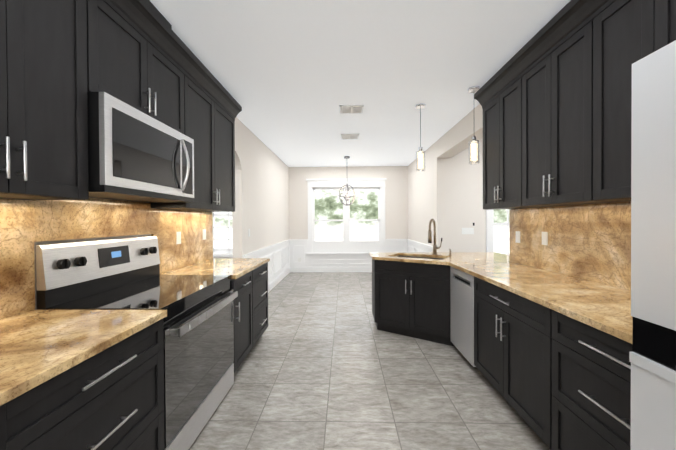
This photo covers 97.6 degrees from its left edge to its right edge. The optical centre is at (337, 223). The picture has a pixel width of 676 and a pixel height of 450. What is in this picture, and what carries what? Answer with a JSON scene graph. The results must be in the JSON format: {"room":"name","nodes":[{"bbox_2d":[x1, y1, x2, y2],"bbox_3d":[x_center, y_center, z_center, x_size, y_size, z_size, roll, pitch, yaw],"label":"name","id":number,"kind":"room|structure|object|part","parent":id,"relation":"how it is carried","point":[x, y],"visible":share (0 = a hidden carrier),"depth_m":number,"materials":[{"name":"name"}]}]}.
{"room":"kitchen","nodes":[
{"label":"kitchen","id":0,"kind":"room"},
{"bbox_2d":[0,197,202,309],"bbox_3d":[-1.625,-0.032,0.946,0.120,2.755,5.130,0,0,1],"label":"wall","id":1,"kind":"structure","parent":0,"point":[80,240],"depth_m":1.73,"materials":[{"name":"white paint"}]},
{"bbox_2d":[0,0,95,199],"bbox_3d":[-1.410,-0.725,1.095,0.301,1.225,0.777,0,0,1],"label":"upper cabinet","id":2,"kind":"object","parent":1,"relation":"attached to","point":[46,45],"depth_m":1.28,"materials":[{"name":"black wood"}]},
{"bbox_3d":[-1.355,-1.266,1.732,0.384,0.155,3.635,0,0,1],"label":"crown","id":3,"kind":"part","parent":2,"relation":"part of","materials":[{"name":"black wood"}]},
{"bbox_2d":[0,198,212,318],"bbox_3d":[-1.525,0.134,2.130,0.019,0.588,2.758,0,0,1],"label":"backsplash","id":4,"kind":"structure","parent":1,"relation":"attached to","point":[25,225],"depth_m":1.74,"materials":[{"name":"stone"}]},
{"bbox_2d":[176,232,180,243],"bbox_3d":[-1.497,0.139,2.780,0.008,0.116,0.072,0,0,1],"label":"electrical outlet","id":5,"kind":"object","parent":4,"relation":"attached to","point":[178,237],"visible":1,"depth_m":2.77,"materials":[{"name":"white plastic"}]},
{"bbox_2d":[202,229,205,239],"bbox_3d":[-1.486,0.125,3.290,0.008,0.116,0.072,0,0,1],"label":"electrical outlet","id":6,"kind":"object","parent":4,"relation":"attached to","point":[204,233],"visible":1,"depth_m":3.28,"materials":[{"name":"white plastic"}]},
{"bbox_2d":[92,0,183,115],"bbox_3d":[-1.393,-1.006,1.931,0.301,0.676,0.895,0,0,1],"label":"upper cabinet","id":7,"kind":"object","parent":1,"relation":"attached to","point":[126,41],"depth_m":1.83,"materials":[{"name":"black wood"}]},
{"bbox_2d":[88,76,203,203],"bbox_3d":[-1.319,-0.445,1.935,0.444,0.567,0.885,0,0,1],"label":"microwave","id":8,"kind":"object","parent":1,"relation":"attached to","point":[130,100],"depth_m":1.79,"materials":[{"name":"silver metal"}]},
{"bbox_2d":[151,52,235,211],"bbox_3d":[-1.370,-0.740,2.926,0.301,1.225,1.087,0,0,1],"label":"upper cabinet","id":9,"kind":"object","parent":1,"relation":"attached to","point":[205,105],"depth_m":2.87,"materials":[{"name":"black wood"}]},
{"bbox_2d":[232,117,288,257],"bbox_3d":[-1.401,-0.073,5.633,0.140,2.755,4.249,0,0,1],"label":"wall","id":10,"kind":"structure","parent":0,"point":[261,212],"depth_m":4.95,"materials":[{"name":"white paint"}]},
{"bbox_2d":[242,239,290,292],"bbox_3d":[-1.303,0.871,5.988,0.030,0.860,3.550,0,0,1],"label":"trim","id":11,"kind":"structure","parent":10,"relation":"attached to","point":[283,256],"depth_m":6.21,"materials":[{"name":"white wood"}]},
{"bbox_2d":[289,166,407,240],"bbox_3d":[0.267,-0.100,7.796,3.380,2.755,0.150,0,0,1],"label":"wall","id":12,"kind":"structure","parent":0,"point":[396,204],"depth_m":7.70,"materials":[{"name":"white paint"}]},
{"bbox_2d":[306,178,386,256],"bbox_3d":[0.221,-0.135,7.761,2.090,2.047,0.202,0,0,1],"label":"window","id":13,"kind":"structure","parent":12,"relation":"in","point":[354,183],"depth_m":7.71,"materials":[{"name":"white wood"}]},
{"bbox_2d":[290,239,406,271],"bbox_3d":[0.285,0.849,7.713,3.070,0.860,0.030,0,0,1],"label":"trim","id":14,"kind":"structure","parent":12,"relation":"attached to","point":[298,247],"depth_m":7.73,"materials":[{"name":"white wood"}]},
{"bbox_2d":[149,0,570,166],"bbox_3d":[0.154,-1.467,3.020,10.240,0.060,9.680,0,0,1],"label":"ceiling","id":15,"kind":"structure","parent":0,"point":[290,76],"depth_m":2.62,"materials":[{"name":"white paint"}]},
{"bbox_2d":[338,156,355,205],"bbox_3d":[0.200,-0.927,6.525,0.387,1.078,0.381,0,0,1],"label":"chandelier","id":16,"kind":"object","parent":15,"relation":"hanging from","point":[346,185],"visible":1,"depth_m":6.48,"materials":[{"name":"silver metal"}]},
{"bbox_2d":[341,134,358,139],"bbox_3d":[0.197,-1.446,4.950,0.300,0.012,0.300,0,0,1],"label":"ceiling vent","id":17,"kind":"object","parent":15,"relation":"in","point":[349,136],"visible":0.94,"depth_m":4.92,"materials":[{"name":"white metal"}]},
{"bbox_2d":[339,105,363,113],"bbox_3d":[0.171,-1.436,3.740,0.300,0.012,0.260,0,0,1],"label":"ceiling vent","id":18,"kind":"object","parent":15,"relation":"in","point":[351,109],"visible":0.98,"depth_m":3.73,"materials":[{"name":"white metal"}]},
{"bbox_2d":[415,104,425,171],"bbox_3d":[1.015,-1.044,3.635,0.120,0.804,0.120,0,0,1],"label":"pendant light","id":19,"kind":"object","parent":15,"relation":"hanging from","point":[420,157],"visible":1,"depth_m":3.62,"materials":[{"name":"white glass"}]},
{"bbox_2d":[468,86,479,164],"bbox_3d":[1.460,-1.042,3.175,0.120,0.804,0.120,0,0,1],"label":"pendant light","id":20,"kind":"object","parent":15,"relation":"hanging from","point":[474,147],"visible":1,"depth_m":3.15,"materials":[{"name":"white glass"}]},
{"bbox_2d":[189,272,549,449],"bbox_3d":[0.169,1.348,3.044,10.240,0.060,9.680,0,0,1],"label":"floor","id":21,"kind":"structure","parent":0,"point":[326,364],"depth_m":2.34,"materials":[{"name":"tile"}]},
{"bbox_2d":[0,319,164,449],"bbox_3d":[-1.195,0.909,1.120,0.714,0.865,0.737,0,0,1],"label":"base cabinet","id":22,"kind":"object","parent":21,"relation":"on","point":[111,398],"visible":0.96,"depth_m":1.10,"materials":[{"name":"black wood"}]},
{"bbox_2d":[0,309,166,405],"bbox_3d":[-1.208,0.454,1.116,0.695,0.034,0.740,0,0,1],"label":"countertop","id":23,"kind":"structure","parent":22,"relation":"on","point":[38,347],"depth_m":1.12,"materials":[{"name":"stone"}]},
{"bbox_2d":[36,236,237,449],"bbox_3d":[-1.155,0.711,1.953,0.716,1.207,0.925,0,0,1],"label":"stove","id":24,"kind":"object","parent":21,"relation":"on","point":[124,274],"visible":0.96,"depth_m":1.78,"materials":[{"name":"silver metal"}]},
{"bbox_2d":[231,271,252,372],"bbox_3d":[-1.161,0.896,2.663,0.714,0.865,0.483,0,0,1],"label":"base cabinet","id":25,"kind":"object","parent":21,"relation":"on","point":[243,329],"visible":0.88,"depth_m":2.64,"materials":[{"name":"black wood"}]},
{"bbox_2d":[252,262,267,346],"bbox_3d":[-1.149,0.891,3.203,0.714,0.865,0.589,0,0,1],"label":"base cabinet","id":26,"kind":"object","parent":21,"relation":"on","point":[260,298],"visible":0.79,"depth_m":3.16,"materials":[{"name":"black wood"}]},
{"bbox_2d":[160,258,269,278],"bbox_3d":[-1.167,0.438,2.964,0.695,0.034,1.094,0,0,1],"label":"countertop","id":27,"kind":"structure","parent":26,"relation":"on","point":[235,268],"depth_m":2.82,"materials":[{"name":"stone"}]},
{"bbox_2d":[372,259,379,329],"bbox_3d":[0.721,0.873,4.166,0.281,0.865,1.252,0,1,33],"label":"base cabinet","id":28,"kind":"object","parent":21,"relation":"on","point":[375,263],"depth_m":3.59,"materials":[{"name":"black wood"}]},
{"bbox_2d":[369,252,444,264],"bbox_3d":[0.776,0.423,3.573,0.720,0.034,0.958,0,0,1],"label":"countertop","id":29,"kind":"structure","parent":28,"relation":"on","point":[388,256],"depth_m":3.53,"materials":[{"name":"stone"}]},
{"bbox_2d":[380,256,451,345],"bbox_3d":[1.156,0.874,3.878,0.877,0.865,1.252,0,1,33],"label":"base cabinet","id":30,"kind":"object","parent":21,"relation":"on","point":[409,299],"depth_m":3.32,"materials":[{"name":"black wood"}]},
{"bbox_2d":[450,266,479,370],"bbox_3d":[1.505,0.882,2.817,0.666,0.862,0.563,0,0,1],"label":"dishwasher","id":31,"kind":"object","parent":21,"relation":"on","point":[462,311],"visible":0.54,"depth_m":2.78,"materials":[{"name":"silver metal"}]},
{"bbox_2d":[474,276,552,449],"bbox_3d":[1.470,0.887,2.059,0.704,0.865,0.946,0,0,1],"label":"base cabinet","id":32,"kind":"object","parent":21,"relation":"on","point":[513,338],"visible":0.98,"depth_m":1.91,"materials":[{"name":"black wood"}]},
{"bbox_2d":[429,252,632,343],"bbox_3d":[1.472,0.428,2.455,0.720,0.034,3.165,0,0,1],"label":"countertop","id":33,"kind":"structure","parent":32,"relation":"on","point":[605,308],"depth_m":1.85,"materials":[{"name":"stone"}]},
{"bbox_2d":[428,219,441,254],"bbox_3d":[1.208,0.172,3.682,0.130,0.460,0.272,0,1,33],"label":"faucet","id":34,"kind":"object","parent":33,"relation":"on","point":[435,247],"visible":1,"depth_m":3.75,"materials":[{"name":"brown metal"}]},
{"bbox_2d":[552,310,632,449],"bbox_3d":[1.451,0.894,1.227,0.704,0.865,0.711,0,0,1],"label":"base cabinet","id":35,"kind":"object","parent":21,"relation":"on","point":[591,388],"visible":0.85,"depth_m":1.35,"materials":[{"name":"black wood"}]},
{"bbox_2d":[629,40,675,449],"bbox_3d":[1.257,0.435,0.393,0.819,1.800,0.944,0,0,1],"label":"fridge","id":36,"kind":"object","parent":21,"relation":"on","point":[652,357],"visible":1,"depth_m":0.80,"materials":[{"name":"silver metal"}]},
{"bbox_2d":[408,104,482,251],"bbox_3d":[1.890,-0.088,5.415,0.250,2.755,4.539,0,0,1],"label":"wall","id":37,"kind":"structure","parent":0,"point":[426,195],"depth_m":5.34,"materials":[{"name":"white paint"}]},
{"bbox_2d":[407,239,432,251],"bbox_3d":[1.778,0.851,6.460,0.030,0.860,2.390,0,0,1],"label":"trim","id":38,"kind":"structure","parent":37,"relation":"attached to","point":[412,246],"depth_m":6.65,"materials":[{"name":"white"}]},
{"bbox_2d":[482,64,523,209],"bbox_3d":[1.678,-0.755,2.762,0.301,1.225,0.757,0,0,1],"label":"upper cabinet","id":39,"kind":"object","parent":37,"relation":"attached to","point":[497,100],"depth_m":2.80,"materials":[{"name":"black wood"}]},
{"bbox_2d":[445,140,485,251],"bbox_3d":[3.557,-0.096,5.287,3.310,2.755,0.140,0,0,1],"label":"wall","id":40,"kind":"structure","parent":0,"point":[464,193],"depth_m":5.24,"materials":[{"name":"white paint"}]},
{"bbox_2d":[462,228,473,233],"bbox_3d":[2.302,0.139,5.242,0.193,0.089,0.009,0,0,1],"label":"light switch","id":41,"kind":"object","parent":40,"relation":"attached to","point":[467,230],"visible":1,"depth_m":5.24,"materials":[{"name":"white plastic"}]},
{"bbox_2d":[486,209,509,254],"bbox_3d":[3.187,-0.011,5.265,1.170,1.970,0.202,0,0,1],"label":"window","id":42,"kind":"structure","parent":40,"relation":"in","point":[490,225],"depth_m":5.22,"materials":[{"name":"white wood"}]},
{"bbox_2d":[489,252,509,259],"bbox_3d":[1.992,0.416,3.588,0.270,0.034,0.874,0,0,1],"label":"window sill","id":43,"kind":"structure","parent":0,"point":[507,257],"depth_m":3.65,"materials":[{"name":"wood"}]},
{"bbox_3d":[1.851,-0.049,0.724,0.120,2.755,4.840,0,0,1],"label":"wall","id":44,"kind":"structure","parent":0,"visible":0},
{"bbox_2d":[514,4,582,207],"bbox_3d":[1.664,-0.750,2.097,0.301,1.225,0.823,0,0,1],"label":"upper cabinet","id":45,"kind":"object","parent":44,"relation":"attached to","point":[553,96],"depth_m":2.12,"materials":[{"name":"black wood"}]},
{"bbox_2d":[509,201,630,290],"bbox_3d":[1.808,0.139,2.003,0.019,0.547,2.283,0,0,1],"label":"backsplash","id":46,"kind":"structure","parent":44,"relation":"attached to","point":[590,242],"depth_m":2.21,"materials":[{"name":"stone"}]},
{"bbox_2d":[516,231,519,242],"bbox_3d":[1.816,0.140,2.987,0.008,0.116,0.072,0,0,1],"label":"electrical outlet","id":47,"kind":"object","parent":46,"relation":"attached to","point":[517,236],"visible":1,"depth_m":2.98,"materials":[{"name":"white plastic"}]},
{"bbox_2d":[542,232,547,244],"bbox_3d":[1.807,0.133,2.587,0.008,0.116,0.072,0,0,1],"label":"electrical outlet","id":48,"kind":"object","parent":46,"relation":"attached to","point":[544,238],"visible":1,"depth_m":2.58,"materials":[{"name":"white plastic"}]},
{"bbox_2d":[578,0,675,203],"bbox_3d":[1.648,-0.744,1.399,0.301,1.225,0.822,0,0,1],"label":"upper cabinet","id":49,"kind":"object","parent":44,"relation":"attached to","point":[613,35],"depth_m":1.64,"materials":[{"name":"black wood"}]},
{"bbox_3d":[1.605,-1.279,1.531,0.384,0.155,3.383,0,0,1],"label":"crown","id":50,"kind":"part","parent":49,"relation":"part of","materials":[{"name":"black wood"}]},
{"bbox_3d":[-3.139,-0.059,5.086,3.310,2.755,0.140,0,0,1],"label":"wall","id":51,"kind":"structure","parent":0,"visible":0},
{"bbox_2d":[213,212,232,257],"bbox_3d":[-1.995,-0.162,5.029,1.060,1.610,0.202,0,0,1],"label":"window","id":52,"kind":"structure","parent":51,"relation":"in","point":[223,252],"depth_m":5.04,"materials":[{"name":"white wood"}]}
]}

